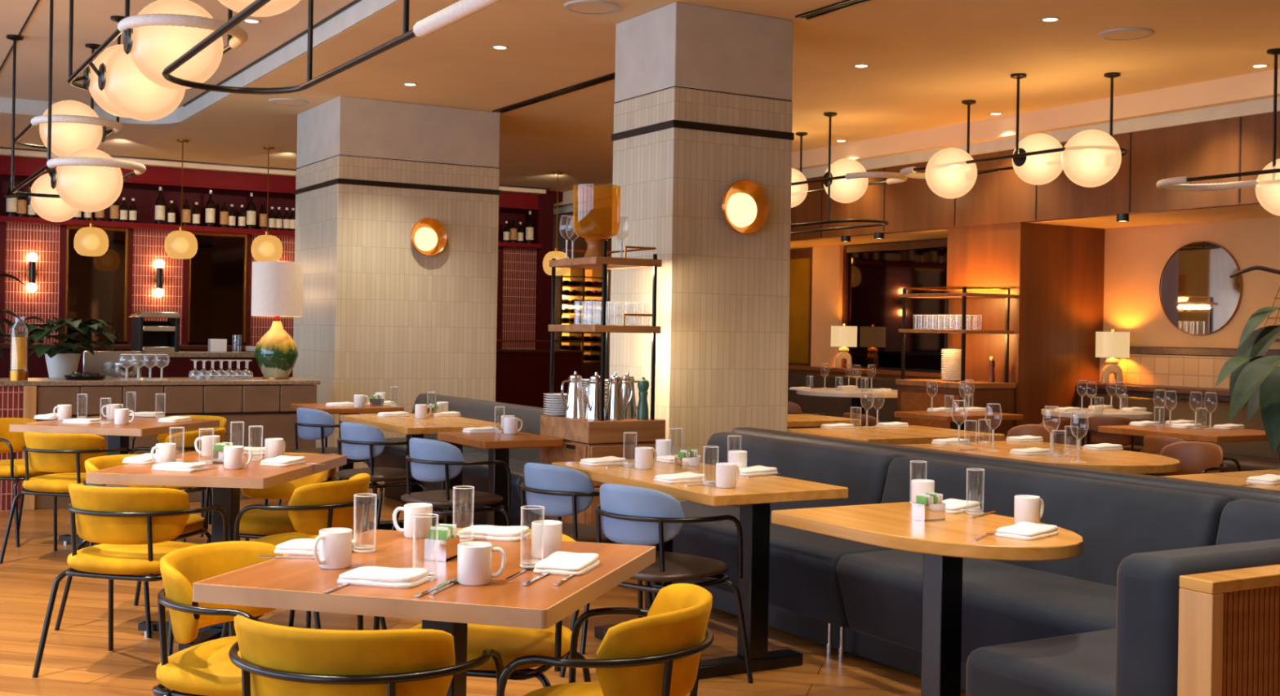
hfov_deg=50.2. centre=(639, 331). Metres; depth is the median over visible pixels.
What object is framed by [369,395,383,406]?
condiment caddy
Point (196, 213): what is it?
wine bottle
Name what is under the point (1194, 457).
dining chair
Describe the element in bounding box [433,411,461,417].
folded napkin
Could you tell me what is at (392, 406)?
glass
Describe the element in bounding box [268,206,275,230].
wine bottle
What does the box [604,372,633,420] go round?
coffee pot
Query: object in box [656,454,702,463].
folded napkin
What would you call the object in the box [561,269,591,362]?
wall
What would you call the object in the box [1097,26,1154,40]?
ceiling speaker
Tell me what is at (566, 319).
wine bottle
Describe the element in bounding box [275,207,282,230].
wine bottle
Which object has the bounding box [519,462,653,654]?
dining chair
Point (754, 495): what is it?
dining table
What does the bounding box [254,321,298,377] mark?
lamp base
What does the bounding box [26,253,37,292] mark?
sconce
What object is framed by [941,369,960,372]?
plate
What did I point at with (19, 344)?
carafe
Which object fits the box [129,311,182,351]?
espresso machine
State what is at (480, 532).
folded napkin
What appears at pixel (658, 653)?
dining chair
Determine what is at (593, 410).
coffee pot
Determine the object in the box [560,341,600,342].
shelf
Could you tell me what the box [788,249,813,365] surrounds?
glass panel
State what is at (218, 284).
wall mirror
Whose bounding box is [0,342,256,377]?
countertop
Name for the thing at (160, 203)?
wine bottle
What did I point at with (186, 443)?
dining chair
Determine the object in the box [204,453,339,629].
dining chair
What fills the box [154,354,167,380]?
wine glass
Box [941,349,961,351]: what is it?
plate
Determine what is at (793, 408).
dining chair
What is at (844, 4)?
ceiling vent
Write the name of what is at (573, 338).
wine bottle
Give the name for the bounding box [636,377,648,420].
pepper mill
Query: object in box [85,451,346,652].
dining table
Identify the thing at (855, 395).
dining table
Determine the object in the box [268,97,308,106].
ceiling speaker
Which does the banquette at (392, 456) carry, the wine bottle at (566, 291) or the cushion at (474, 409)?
the cushion at (474, 409)
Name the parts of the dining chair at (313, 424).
backrest, seat, arm rail, seat frame, leg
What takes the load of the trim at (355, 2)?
attached to the ceiling at (92, 23)
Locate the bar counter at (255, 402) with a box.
[0,377,320,511]
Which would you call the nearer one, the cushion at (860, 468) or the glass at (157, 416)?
the cushion at (860, 468)
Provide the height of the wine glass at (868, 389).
0.249 m
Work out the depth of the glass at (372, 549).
3.63 m
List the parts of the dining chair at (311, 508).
leg, leg, seat, arm rail, leg, backrest, leg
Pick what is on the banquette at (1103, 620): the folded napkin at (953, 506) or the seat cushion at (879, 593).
the seat cushion at (879, 593)
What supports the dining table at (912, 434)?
on the floor
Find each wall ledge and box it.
[787,364,943,379]
[1077,382,1248,402]
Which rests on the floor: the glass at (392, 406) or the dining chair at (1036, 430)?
the dining chair at (1036, 430)
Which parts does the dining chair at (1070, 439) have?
arm rail, backrest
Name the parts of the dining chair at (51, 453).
leg, seat frame, seat, leg, backrest, arm rail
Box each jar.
[72,372,81,376]
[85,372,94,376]
[93,372,100,376]
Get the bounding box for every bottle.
[6,186,17,216]
[17,186,26,217]
[27,203,35,217]
[73,210,81,219]
[84,212,91,220]
[94,209,104,221]
[109,200,119,222]
[120,197,127,222]
[128,198,137,222]
[155,186,164,224]
[167,200,175,224]
[182,196,191,225]
[192,202,199,226]
[205,190,215,226]
[219,199,228,227]
[228,204,235,227]
[238,204,245,228]
[246,192,256,228]
[258,201,266,229]
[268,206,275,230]
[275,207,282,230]
[283,207,290,231]
[289,208,295,231]
[502,221,509,242]
[509,217,517,242]
[517,222,523,243]
[525,211,533,243]
[561,336,571,340]
[561,345,571,350]
[562,280,572,285]
[562,289,572,294]
[562,298,572,304]
[562,308,572,313]
[562,317,571,322]
[568,280,579,285]
[568,289,579,294]
[568,299,579,304]
[568,308,579,313]
[568,317,578,323]
[568,336,578,340]
[568,345,578,350]
[583,336,593,342]
[583,345,593,351]
[583,354,592,359]
[584,281,594,286]
[584,290,594,295]
[584,299,594,304]
[584,308,593,314]
[584,318,593,323]
[588,345,599,351]
[588,354,599,359]
[589,336,600,342]
[590,309,599,314]
[590,318,599,323]
[591,281,601,286]
[591,290,601,295]
[591,299,599,305]
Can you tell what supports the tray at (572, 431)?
on the station
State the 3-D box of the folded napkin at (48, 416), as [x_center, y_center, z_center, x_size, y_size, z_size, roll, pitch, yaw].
[-3.628,0.524,8.437,0.126,0.028,0.193,1,0,14]
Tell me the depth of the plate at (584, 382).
7.85 m
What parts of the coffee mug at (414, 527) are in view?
handle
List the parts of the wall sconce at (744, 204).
lamp globe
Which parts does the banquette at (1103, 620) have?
peg leg, peg leg, rail, return seat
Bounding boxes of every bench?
[786,372,908,429]
[1075,392,1279,476]
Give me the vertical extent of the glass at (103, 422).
0.151 m
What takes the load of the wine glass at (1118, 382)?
on the dining table at (1049, 411)
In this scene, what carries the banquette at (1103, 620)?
on the floor
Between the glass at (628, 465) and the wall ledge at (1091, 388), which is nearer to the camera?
the glass at (628, 465)
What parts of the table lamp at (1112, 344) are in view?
lamp shade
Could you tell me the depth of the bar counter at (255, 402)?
10.26 m
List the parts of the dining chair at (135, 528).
leg, leg, seat frame, backrest, seat, arm rail, leg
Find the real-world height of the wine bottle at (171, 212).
0.300 m
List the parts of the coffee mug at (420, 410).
handle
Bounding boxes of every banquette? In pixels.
[368,393,545,528]
[671,427,1279,695]
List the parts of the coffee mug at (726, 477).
handle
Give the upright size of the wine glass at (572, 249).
0.249 m
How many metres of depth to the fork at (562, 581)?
3.26 m
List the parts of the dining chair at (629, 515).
leg, leg, backrest, leg, arm rail, seat frame, seat, leg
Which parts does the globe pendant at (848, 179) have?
globe, stem, globe mount, stem, stem, globe pendant, globe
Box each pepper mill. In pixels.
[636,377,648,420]
[988,355,995,382]
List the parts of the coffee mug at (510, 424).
handle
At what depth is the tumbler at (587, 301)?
7.68 m
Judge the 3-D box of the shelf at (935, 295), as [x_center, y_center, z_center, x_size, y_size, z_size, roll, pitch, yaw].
[2.839,-0.317,12.297,0.580,0.030,0.860,1,0,-31]
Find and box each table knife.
[299,462,324,465]
[414,580,452,597]
[522,573,549,586]
[746,473,780,477]
[969,511,995,518]
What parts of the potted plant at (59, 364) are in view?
pot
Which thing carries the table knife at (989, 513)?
on the dining table at (944, 545)
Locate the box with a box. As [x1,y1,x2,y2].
[208,338,226,352]
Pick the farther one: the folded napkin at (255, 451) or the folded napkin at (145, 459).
the folded napkin at (255, 451)
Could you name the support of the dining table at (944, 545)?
on the floor
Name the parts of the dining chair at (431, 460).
leg, backrest, leg, seat, seat frame, leg, arm rail, leg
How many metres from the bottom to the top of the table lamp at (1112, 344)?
0.500 m
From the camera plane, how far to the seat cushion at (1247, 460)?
10.50 m
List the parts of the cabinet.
rail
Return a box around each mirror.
[64,225,128,342]
[187,231,248,342]
[841,239,947,369]
[1159,240,1243,335]
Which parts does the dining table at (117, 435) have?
post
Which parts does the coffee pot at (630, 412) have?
lid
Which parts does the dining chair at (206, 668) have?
leg, seat frame, seat, backrest, arm rail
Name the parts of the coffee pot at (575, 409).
handle, lid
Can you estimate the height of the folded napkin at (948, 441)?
0.028 m
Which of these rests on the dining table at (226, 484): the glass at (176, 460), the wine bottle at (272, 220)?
the glass at (176, 460)
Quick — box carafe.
[8,321,27,380]
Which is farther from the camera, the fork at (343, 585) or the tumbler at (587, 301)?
the tumbler at (587, 301)
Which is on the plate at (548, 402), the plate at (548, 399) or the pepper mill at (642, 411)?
the plate at (548, 399)
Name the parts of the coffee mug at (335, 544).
handle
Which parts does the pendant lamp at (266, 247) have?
lamp shade, cord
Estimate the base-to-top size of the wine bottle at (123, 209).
0.300 m
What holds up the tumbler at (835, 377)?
on the dining table at (855, 395)
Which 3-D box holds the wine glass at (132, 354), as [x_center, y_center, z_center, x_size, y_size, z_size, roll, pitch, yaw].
[-3.785,0.271,10.310,0.110,0.191,0.108,1,0,-31]
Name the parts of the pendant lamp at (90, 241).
lamp shade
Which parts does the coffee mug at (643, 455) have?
handle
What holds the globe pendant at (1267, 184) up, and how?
hanging from the ceiling at (925, 58)
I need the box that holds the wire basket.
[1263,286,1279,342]
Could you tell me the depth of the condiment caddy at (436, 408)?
9.25 m
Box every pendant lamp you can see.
[73,212,108,256]
[164,139,197,258]
[251,146,282,261]
[542,172,569,275]
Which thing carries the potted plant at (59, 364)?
on the bar counter at (255, 402)
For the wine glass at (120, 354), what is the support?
on the bar counter at (255, 402)
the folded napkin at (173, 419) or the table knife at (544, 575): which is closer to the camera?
the table knife at (544, 575)
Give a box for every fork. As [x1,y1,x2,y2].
[187,466,217,472]
[257,556,314,559]
[323,582,349,593]
[553,574,576,586]
[684,483,713,486]
[972,531,996,541]
[1239,483,1257,486]
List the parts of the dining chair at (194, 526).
leg, backrest, leg, seat frame, leg, arm rail, seat, leg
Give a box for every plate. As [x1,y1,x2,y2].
[542,407,565,411]
[542,409,564,413]
[542,412,564,416]
[543,393,567,397]
[543,395,566,399]
[543,398,566,402]
[543,400,564,404]
[543,403,564,406]
[543,405,565,408]
[582,378,608,382]
[582,381,608,385]
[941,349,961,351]
[941,351,961,353]
[941,352,961,355]
[941,354,961,356]
[941,355,961,358]
[941,357,961,359]
[941,363,960,365]
[941,364,960,367]
[941,366,960,368]
[941,368,960,370]
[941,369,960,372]
[941,371,960,373]
[941,375,960,377]
[941,377,960,379]
[941,378,960,382]
[942,360,961,361]
[942,361,961,364]
[942,373,960,376]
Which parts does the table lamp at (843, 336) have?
lamp shade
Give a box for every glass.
[76,394,87,418]
[99,398,111,424]
[120,354,132,380]
[120,368,133,379]
[132,354,144,380]
[144,354,155,380]
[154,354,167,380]
[155,393,165,417]
[169,426,184,462]
[188,359,198,377]
[189,360,201,376]
[197,359,208,379]
[199,428,213,464]
[214,360,225,375]
[230,421,244,439]
[248,426,262,461]
[353,493,377,552]
[390,386,398,407]
[413,513,438,580]
[453,485,474,542]
[493,406,505,433]
[520,506,544,567]
[559,215,574,259]
[565,216,580,257]
[613,218,626,257]
[616,216,628,257]
[622,431,637,467]
[702,445,719,485]
[727,435,741,446]
[860,389,874,427]
[871,388,884,427]
[909,460,927,503]
[926,381,937,412]
[951,400,967,446]
[960,381,970,413]
[965,468,984,515]
[985,403,1001,451]
[1042,406,1060,455]
[1070,410,1088,463]
[1076,380,1087,410]
[1085,390,1094,412]
[1115,382,1125,412]
[1153,389,1166,425]
[1164,391,1176,427]
[1191,391,1202,429]
[1204,392,1216,430]
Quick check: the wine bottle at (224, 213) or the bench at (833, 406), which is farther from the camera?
the wine bottle at (224, 213)
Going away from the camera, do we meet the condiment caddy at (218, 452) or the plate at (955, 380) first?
the condiment caddy at (218, 452)
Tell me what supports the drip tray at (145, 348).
on the espresso machine
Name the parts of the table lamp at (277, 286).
foot plate, lamp shade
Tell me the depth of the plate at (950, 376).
12.15 m
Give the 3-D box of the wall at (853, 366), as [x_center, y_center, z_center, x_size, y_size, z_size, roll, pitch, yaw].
[1.515,0.186,17.152,0.150,2.380,8.800,1,0,-31]
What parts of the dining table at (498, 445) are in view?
post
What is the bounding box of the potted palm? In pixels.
[0,273,26,359]
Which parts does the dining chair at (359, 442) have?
backrest, arm rail, seat, leg, leg, seat frame, leg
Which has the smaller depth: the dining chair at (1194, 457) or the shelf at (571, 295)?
the dining chair at (1194, 457)
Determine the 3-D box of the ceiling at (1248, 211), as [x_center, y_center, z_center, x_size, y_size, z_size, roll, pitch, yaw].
[5.494,-0.992,11.477,2.900,0.130,22.600,1,0,-31]
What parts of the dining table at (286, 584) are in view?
post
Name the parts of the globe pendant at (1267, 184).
globe, stem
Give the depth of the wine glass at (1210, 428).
9.26 m
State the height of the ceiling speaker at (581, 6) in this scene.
0.014 m
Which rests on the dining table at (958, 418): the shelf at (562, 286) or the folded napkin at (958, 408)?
the folded napkin at (958, 408)
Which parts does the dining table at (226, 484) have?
post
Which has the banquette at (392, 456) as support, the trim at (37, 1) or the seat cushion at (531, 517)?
the seat cushion at (531, 517)
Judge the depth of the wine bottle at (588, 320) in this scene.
20.03 m
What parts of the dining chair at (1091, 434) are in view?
arm rail, backrest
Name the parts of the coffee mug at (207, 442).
handle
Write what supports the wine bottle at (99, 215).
on the shelf at (2, 218)
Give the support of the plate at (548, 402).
on the plate at (548, 404)
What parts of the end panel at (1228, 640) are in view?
post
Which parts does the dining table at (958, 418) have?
post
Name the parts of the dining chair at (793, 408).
backrest, arm rail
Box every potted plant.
[8,316,116,386]
[1215,265,1279,460]
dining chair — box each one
[0,417,66,547]
[0,431,133,564]
[31,483,229,689]
[54,454,212,638]
[128,427,240,542]
[130,415,227,537]
[151,541,363,695]
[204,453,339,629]
[220,473,386,638]
[228,614,503,695]
[277,408,374,506]
[334,422,432,529]
[373,528,591,688]
[391,438,511,530]
[496,583,714,695]
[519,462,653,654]
[559,484,753,684]
[787,401,828,428]
[843,412,879,426]
[1004,417,1079,445]
[1004,424,1055,443]
[1077,416,1155,475]
[1140,435,1240,475]
[1159,441,1227,475]
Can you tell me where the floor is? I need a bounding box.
[0,483,965,695]
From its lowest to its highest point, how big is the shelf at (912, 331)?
0.030 m
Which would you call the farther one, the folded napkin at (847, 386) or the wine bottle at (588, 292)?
the wine bottle at (588, 292)
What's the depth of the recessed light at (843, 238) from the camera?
14.07 m
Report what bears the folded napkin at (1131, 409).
on the dining table at (1049, 411)
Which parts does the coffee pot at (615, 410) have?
lid, handle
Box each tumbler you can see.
[573,301,586,324]
[582,301,595,324]
[600,302,612,325]
[835,377,842,391]
[850,407,861,427]
[964,420,977,444]
[977,419,991,443]
[1051,430,1066,457]
[1064,426,1078,451]
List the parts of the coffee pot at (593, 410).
handle, lid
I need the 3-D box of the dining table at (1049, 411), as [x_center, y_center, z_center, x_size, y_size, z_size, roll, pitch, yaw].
[3.790,1.039,11.374,0.880,0.750,0.880,1,0,-31]
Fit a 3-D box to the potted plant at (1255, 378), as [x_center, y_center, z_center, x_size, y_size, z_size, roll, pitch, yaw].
[3.324,0.531,7.027,1.002,1.750,0.542,1,0,-31]
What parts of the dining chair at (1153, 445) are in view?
backrest, arm rail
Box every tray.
[63,371,106,380]
[142,346,174,351]
[540,414,665,444]
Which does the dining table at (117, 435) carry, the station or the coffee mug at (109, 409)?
the coffee mug at (109, 409)
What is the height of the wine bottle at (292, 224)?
0.300 m
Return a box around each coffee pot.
[560,371,584,418]
[585,372,605,420]
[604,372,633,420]
[621,371,638,418]
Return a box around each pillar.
[292,95,500,484]
[608,1,794,502]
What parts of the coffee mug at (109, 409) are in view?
handle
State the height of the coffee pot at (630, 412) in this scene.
0.262 m
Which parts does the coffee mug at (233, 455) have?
handle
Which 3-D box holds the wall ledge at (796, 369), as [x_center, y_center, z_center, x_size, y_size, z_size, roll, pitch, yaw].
[2.504,0.905,14.875,0.220,0.975,3.740,1,0,-31]
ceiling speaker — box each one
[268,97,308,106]
[564,0,620,14]
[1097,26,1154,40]
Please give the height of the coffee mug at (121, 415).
0.092 m
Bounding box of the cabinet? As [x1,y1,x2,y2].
[495,339,584,408]
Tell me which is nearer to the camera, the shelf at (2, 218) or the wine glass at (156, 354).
the wine glass at (156, 354)
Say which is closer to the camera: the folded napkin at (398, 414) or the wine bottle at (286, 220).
the folded napkin at (398, 414)
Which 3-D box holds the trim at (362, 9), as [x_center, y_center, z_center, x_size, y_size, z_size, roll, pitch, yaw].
[-3.048,-2.072,3.934,7.090,0.140,18.310,1,0,-31]
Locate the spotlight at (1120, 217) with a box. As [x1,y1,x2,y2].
[1116,213,1128,222]
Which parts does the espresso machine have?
lid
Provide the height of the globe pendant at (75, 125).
0.986 m
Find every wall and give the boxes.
[0,155,538,209]
[0,175,528,345]
[528,191,553,349]
[552,111,1279,258]
[553,191,563,203]
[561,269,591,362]
[608,238,947,384]
[810,244,846,368]
[1102,216,1279,390]
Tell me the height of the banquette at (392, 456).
0.811 m
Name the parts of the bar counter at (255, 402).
post, upholstered panel, upholstered panel, upholstered panel, panel, upholstered panel, upholstered panel, upholstered panel, upholstered panel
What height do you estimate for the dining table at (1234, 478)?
0.750 m
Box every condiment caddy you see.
[211,442,232,463]
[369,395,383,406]
[424,524,459,562]
[426,403,441,416]
[675,449,699,471]
[911,493,945,521]
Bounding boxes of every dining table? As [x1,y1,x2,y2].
[8,416,219,549]
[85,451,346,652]
[192,529,655,695]
[291,403,404,506]
[339,413,501,530]
[437,431,563,526]
[551,458,848,679]
[771,502,1083,695]
[786,413,861,427]
[786,425,1004,444]
[796,388,897,414]
[894,410,1022,431]
[898,440,1180,474]
[1041,408,1152,444]
[1097,424,1267,443]
[1161,469,1279,490]
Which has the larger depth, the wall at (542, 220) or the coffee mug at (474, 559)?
the wall at (542, 220)
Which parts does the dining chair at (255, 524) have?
leg, seat frame, seat, arm rail, backrest, leg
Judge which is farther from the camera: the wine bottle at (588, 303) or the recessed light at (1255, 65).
the wine bottle at (588, 303)
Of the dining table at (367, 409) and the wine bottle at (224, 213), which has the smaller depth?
the dining table at (367, 409)
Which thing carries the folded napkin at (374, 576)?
on the dining table at (286, 584)
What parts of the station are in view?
shelf post, drawer, drawer, pull, panel, shelf post, gallery rail, shelf post, gallery rail, panel, shelf post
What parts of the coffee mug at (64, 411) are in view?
handle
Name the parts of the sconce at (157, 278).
wall plate, bulb, bulb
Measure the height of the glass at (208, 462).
0.151 m
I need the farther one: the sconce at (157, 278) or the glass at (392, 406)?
the sconce at (157, 278)
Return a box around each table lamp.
[251,261,303,379]
[831,324,857,368]
[1095,328,1129,384]
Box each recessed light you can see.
[242,18,260,23]
[402,83,417,86]
[491,45,508,49]
[840,235,850,242]
[853,64,869,67]
[874,232,884,239]
[988,112,1003,115]
[1040,17,1060,22]
[1250,64,1269,67]
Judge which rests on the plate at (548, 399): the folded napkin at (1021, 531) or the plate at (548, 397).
the plate at (548, 397)
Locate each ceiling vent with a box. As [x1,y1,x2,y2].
[492,72,614,113]
[795,0,871,19]
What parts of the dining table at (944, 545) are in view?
post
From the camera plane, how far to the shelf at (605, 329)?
7.51 m
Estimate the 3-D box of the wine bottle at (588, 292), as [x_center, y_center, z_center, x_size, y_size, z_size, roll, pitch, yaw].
[-0.763,-0.562,20.097,0.076,0.076,0.320,1,0,-31]
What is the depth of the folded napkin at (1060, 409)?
11.30 m
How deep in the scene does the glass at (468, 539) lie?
3.85 m
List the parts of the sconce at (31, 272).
wall plate, bulb, bulb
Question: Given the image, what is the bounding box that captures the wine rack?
[554,267,602,393]
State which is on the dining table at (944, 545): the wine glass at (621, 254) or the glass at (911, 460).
the glass at (911, 460)
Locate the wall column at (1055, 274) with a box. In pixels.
[946,222,1105,427]
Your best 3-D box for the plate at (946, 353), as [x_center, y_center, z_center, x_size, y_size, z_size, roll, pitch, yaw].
[2.795,0.204,12.218,0.204,0.021,0.203,1,0,-31]
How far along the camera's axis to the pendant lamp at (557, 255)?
16.71 m
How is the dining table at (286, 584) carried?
on the floor
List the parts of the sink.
bowl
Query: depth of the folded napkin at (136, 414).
8.74 m
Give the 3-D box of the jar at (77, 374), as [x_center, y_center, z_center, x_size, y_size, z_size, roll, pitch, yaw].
[-4.155,0.327,10.098,0.064,0.050,0.062,1,0,-31]
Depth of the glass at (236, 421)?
6.28 m
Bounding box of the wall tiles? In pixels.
[4,222,537,349]
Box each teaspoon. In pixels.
[428,578,457,595]
[505,565,534,580]
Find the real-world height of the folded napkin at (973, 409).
0.028 m
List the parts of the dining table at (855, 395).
post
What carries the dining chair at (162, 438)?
on the floor
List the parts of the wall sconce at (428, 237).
lamp globe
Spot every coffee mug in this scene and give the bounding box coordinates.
[53,404,71,420]
[101,404,119,419]
[114,408,134,425]
[151,443,176,464]
[194,435,220,457]
[223,445,252,469]
[264,438,285,459]
[312,528,352,569]
[353,395,368,408]
[374,392,385,401]
[392,502,432,538]
[414,404,431,418]
[436,401,448,412]
[457,542,506,586]
[501,415,515,431]
[503,417,522,434]
[531,520,562,559]
[635,447,657,469]
[655,439,673,457]
[715,462,739,488]
[728,450,747,467]
[911,479,934,505]
[1013,495,1044,524]
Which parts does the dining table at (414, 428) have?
post, post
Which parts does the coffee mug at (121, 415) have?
handle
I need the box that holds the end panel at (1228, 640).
[1177,564,1279,695]
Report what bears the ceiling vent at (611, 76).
in the ceiling at (925, 58)
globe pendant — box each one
[4,0,146,222]
[14,15,124,157]
[67,0,248,120]
[161,0,502,93]
[217,0,300,17]
[790,111,907,234]
[899,71,1128,199]
[1155,48,1279,216]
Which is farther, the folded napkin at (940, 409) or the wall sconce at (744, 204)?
the folded napkin at (940, 409)
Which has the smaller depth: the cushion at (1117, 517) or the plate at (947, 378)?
the cushion at (1117, 517)
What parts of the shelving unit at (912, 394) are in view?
shelf post, door panel, shelf post, gallery rail, shelf post, shelf post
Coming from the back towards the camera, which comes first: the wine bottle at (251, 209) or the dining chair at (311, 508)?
the wine bottle at (251, 209)
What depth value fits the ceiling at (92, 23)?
9.94 m
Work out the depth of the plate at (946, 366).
12.15 m
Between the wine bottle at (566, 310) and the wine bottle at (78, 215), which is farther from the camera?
the wine bottle at (566, 310)
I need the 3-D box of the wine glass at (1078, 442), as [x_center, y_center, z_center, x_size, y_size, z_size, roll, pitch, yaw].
[2.125,0.511,6.615,0.086,0.249,0.085,1,0,-31]
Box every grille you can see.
[271,100,304,105]
[568,2,615,13]
[1102,30,1149,39]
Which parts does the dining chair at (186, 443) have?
arm rail, seat, seat frame, backrest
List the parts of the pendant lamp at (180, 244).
lamp shade, cord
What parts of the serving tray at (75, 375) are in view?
tray dish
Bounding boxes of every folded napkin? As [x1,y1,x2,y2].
[33,413,57,419]
[62,418,102,424]
[122,453,155,464]
[128,412,164,417]
[151,462,207,471]
[157,416,191,422]
[244,447,264,455]
[260,455,306,466]
[274,538,355,555]
[325,401,353,406]
[337,566,429,588]
[367,400,395,405]
[377,411,408,417]
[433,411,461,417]
[457,525,530,541]
[462,426,498,433]
[533,551,599,576]
[579,456,627,466]
[653,471,706,484]
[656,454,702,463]
[736,465,777,476]
[789,386,811,390]
[820,422,853,429]
[836,385,857,388]
[869,388,891,391]
[875,422,908,427]
[926,407,954,412]
[931,437,970,444]
[942,498,980,514]
[955,406,981,411]
[961,407,986,411]
[995,522,1058,540]
[1005,435,1043,442]
[1009,447,1052,455]
[1054,407,1080,411]
[1082,443,1123,450]
[1088,404,1113,408]
[1121,407,1146,411]
[1128,421,1159,426]
[1164,419,1195,424]
[1170,422,1202,428]
[1213,423,1244,429]
[1246,474,1279,484]
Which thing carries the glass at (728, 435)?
on the dining table at (754, 495)
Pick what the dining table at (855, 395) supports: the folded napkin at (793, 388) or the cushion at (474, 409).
the folded napkin at (793, 388)
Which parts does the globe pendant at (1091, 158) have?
globe, stem, arm, stem, globe mount, globe, globe, stem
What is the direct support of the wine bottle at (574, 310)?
on the wine rack
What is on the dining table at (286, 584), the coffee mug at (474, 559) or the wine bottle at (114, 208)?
the coffee mug at (474, 559)
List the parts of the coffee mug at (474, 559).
handle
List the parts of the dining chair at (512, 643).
arm rail, seat, backrest, seat frame, leg, leg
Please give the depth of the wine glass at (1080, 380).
11.50 m
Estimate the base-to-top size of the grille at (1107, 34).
0.001 m
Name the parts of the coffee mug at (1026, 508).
handle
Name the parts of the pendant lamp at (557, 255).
lamp shade, cord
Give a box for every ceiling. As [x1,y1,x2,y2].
[0,0,355,108]
[0,0,1279,191]
[608,204,1277,257]
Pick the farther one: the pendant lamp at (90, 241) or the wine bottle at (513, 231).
the wine bottle at (513, 231)
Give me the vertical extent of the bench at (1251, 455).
0.860 m
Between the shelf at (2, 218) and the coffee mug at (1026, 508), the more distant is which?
the shelf at (2, 218)
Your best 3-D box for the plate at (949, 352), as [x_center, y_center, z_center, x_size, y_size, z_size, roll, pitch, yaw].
[2.795,0.189,12.218,0.204,0.021,0.203,1,0,-31]
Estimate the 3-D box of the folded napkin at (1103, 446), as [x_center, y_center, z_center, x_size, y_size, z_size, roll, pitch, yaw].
[2.514,0.628,7.428,0.193,0.028,0.126,1,0,-31]
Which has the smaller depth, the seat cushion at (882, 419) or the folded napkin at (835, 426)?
the folded napkin at (835, 426)
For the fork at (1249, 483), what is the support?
on the dining table at (1234, 478)
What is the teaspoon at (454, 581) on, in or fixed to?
on the dining table at (286, 584)
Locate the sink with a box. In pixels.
[82,351,149,386]
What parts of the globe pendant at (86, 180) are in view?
stem, arm, globe mount, arm, stem, globe mount, globe, globe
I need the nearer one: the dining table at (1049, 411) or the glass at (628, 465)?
the glass at (628, 465)
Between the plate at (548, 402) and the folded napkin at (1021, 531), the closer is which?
the folded napkin at (1021, 531)
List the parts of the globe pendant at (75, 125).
globe, stem, globe mount, stem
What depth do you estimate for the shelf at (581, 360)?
19.90 m
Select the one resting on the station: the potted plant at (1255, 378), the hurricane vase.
the hurricane vase
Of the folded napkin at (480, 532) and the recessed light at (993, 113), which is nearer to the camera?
the folded napkin at (480, 532)
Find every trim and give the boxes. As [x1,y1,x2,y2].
[0,0,39,71]
[0,0,396,127]
[0,146,550,189]
[0,148,546,195]
[0,171,541,209]
[0,222,537,349]
[182,0,361,106]
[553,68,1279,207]
[553,96,1279,214]
[820,116,1241,237]
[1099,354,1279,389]
[1129,346,1279,356]
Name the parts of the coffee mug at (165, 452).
handle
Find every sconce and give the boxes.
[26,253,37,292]
[152,259,164,297]
[410,217,447,256]
[720,179,768,235]
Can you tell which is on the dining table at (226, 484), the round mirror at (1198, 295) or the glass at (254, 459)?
the glass at (254, 459)
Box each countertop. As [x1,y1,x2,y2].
[0,342,256,350]
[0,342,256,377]
[0,377,320,386]
[141,351,293,386]
[142,351,254,357]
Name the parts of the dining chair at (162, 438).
arm rail, backrest, leg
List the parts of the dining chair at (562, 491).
backrest, arm rail, seat, leg, leg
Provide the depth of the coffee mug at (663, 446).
6.38 m
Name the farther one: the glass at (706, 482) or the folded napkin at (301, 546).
the glass at (706, 482)
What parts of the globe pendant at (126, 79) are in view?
stem, arm, globe mount, arm, globe mount, globe, stem, globe mount, globe, globe, stem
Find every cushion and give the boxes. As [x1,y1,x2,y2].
[368,437,477,491]
[405,393,545,463]
[434,452,530,524]
[520,476,541,524]
[672,501,893,627]
[702,431,901,514]
[786,413,890,429]
[836,549,1116,665]
[880,455,1231,586]
[1075,440,1279,476]
[1215,498,1279,545]
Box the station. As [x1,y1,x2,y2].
[538,240,665,525]
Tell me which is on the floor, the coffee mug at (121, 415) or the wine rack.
the wine rack
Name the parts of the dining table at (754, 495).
post, post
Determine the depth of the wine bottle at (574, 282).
19.91 m
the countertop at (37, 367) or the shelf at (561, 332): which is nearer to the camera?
the countertop at (37, 367)
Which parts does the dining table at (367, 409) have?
post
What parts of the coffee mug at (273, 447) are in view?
handle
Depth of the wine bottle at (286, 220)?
17.36 m
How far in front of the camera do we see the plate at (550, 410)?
7.71 m
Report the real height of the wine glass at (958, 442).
0.249 m
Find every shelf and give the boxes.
[0,215,542,248]
[548,324,660,333]
[549,256,662,270]
[560,322,601,324]
[560,332,601,333]
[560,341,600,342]
[561,275,602,279]
[561,284,602,288]
[561,294,601,297]
[561,303,601,306]
[581,360,600,361]
[898,293,1014,298]
[898,328,1013,333]
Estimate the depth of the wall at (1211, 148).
11.71 m
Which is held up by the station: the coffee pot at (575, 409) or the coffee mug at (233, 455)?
the coffee pot at (575, 409)
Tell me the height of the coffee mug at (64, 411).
0.092 m
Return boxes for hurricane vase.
[573,186,621,257]
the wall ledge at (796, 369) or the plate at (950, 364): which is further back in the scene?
the wall ledge at (796, 369)
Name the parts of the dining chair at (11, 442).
backrest, leg, leg, arm rail, seat, seat frame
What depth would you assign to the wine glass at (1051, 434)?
7.02 m
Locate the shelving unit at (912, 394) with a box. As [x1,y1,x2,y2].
[895,286,1015,439]

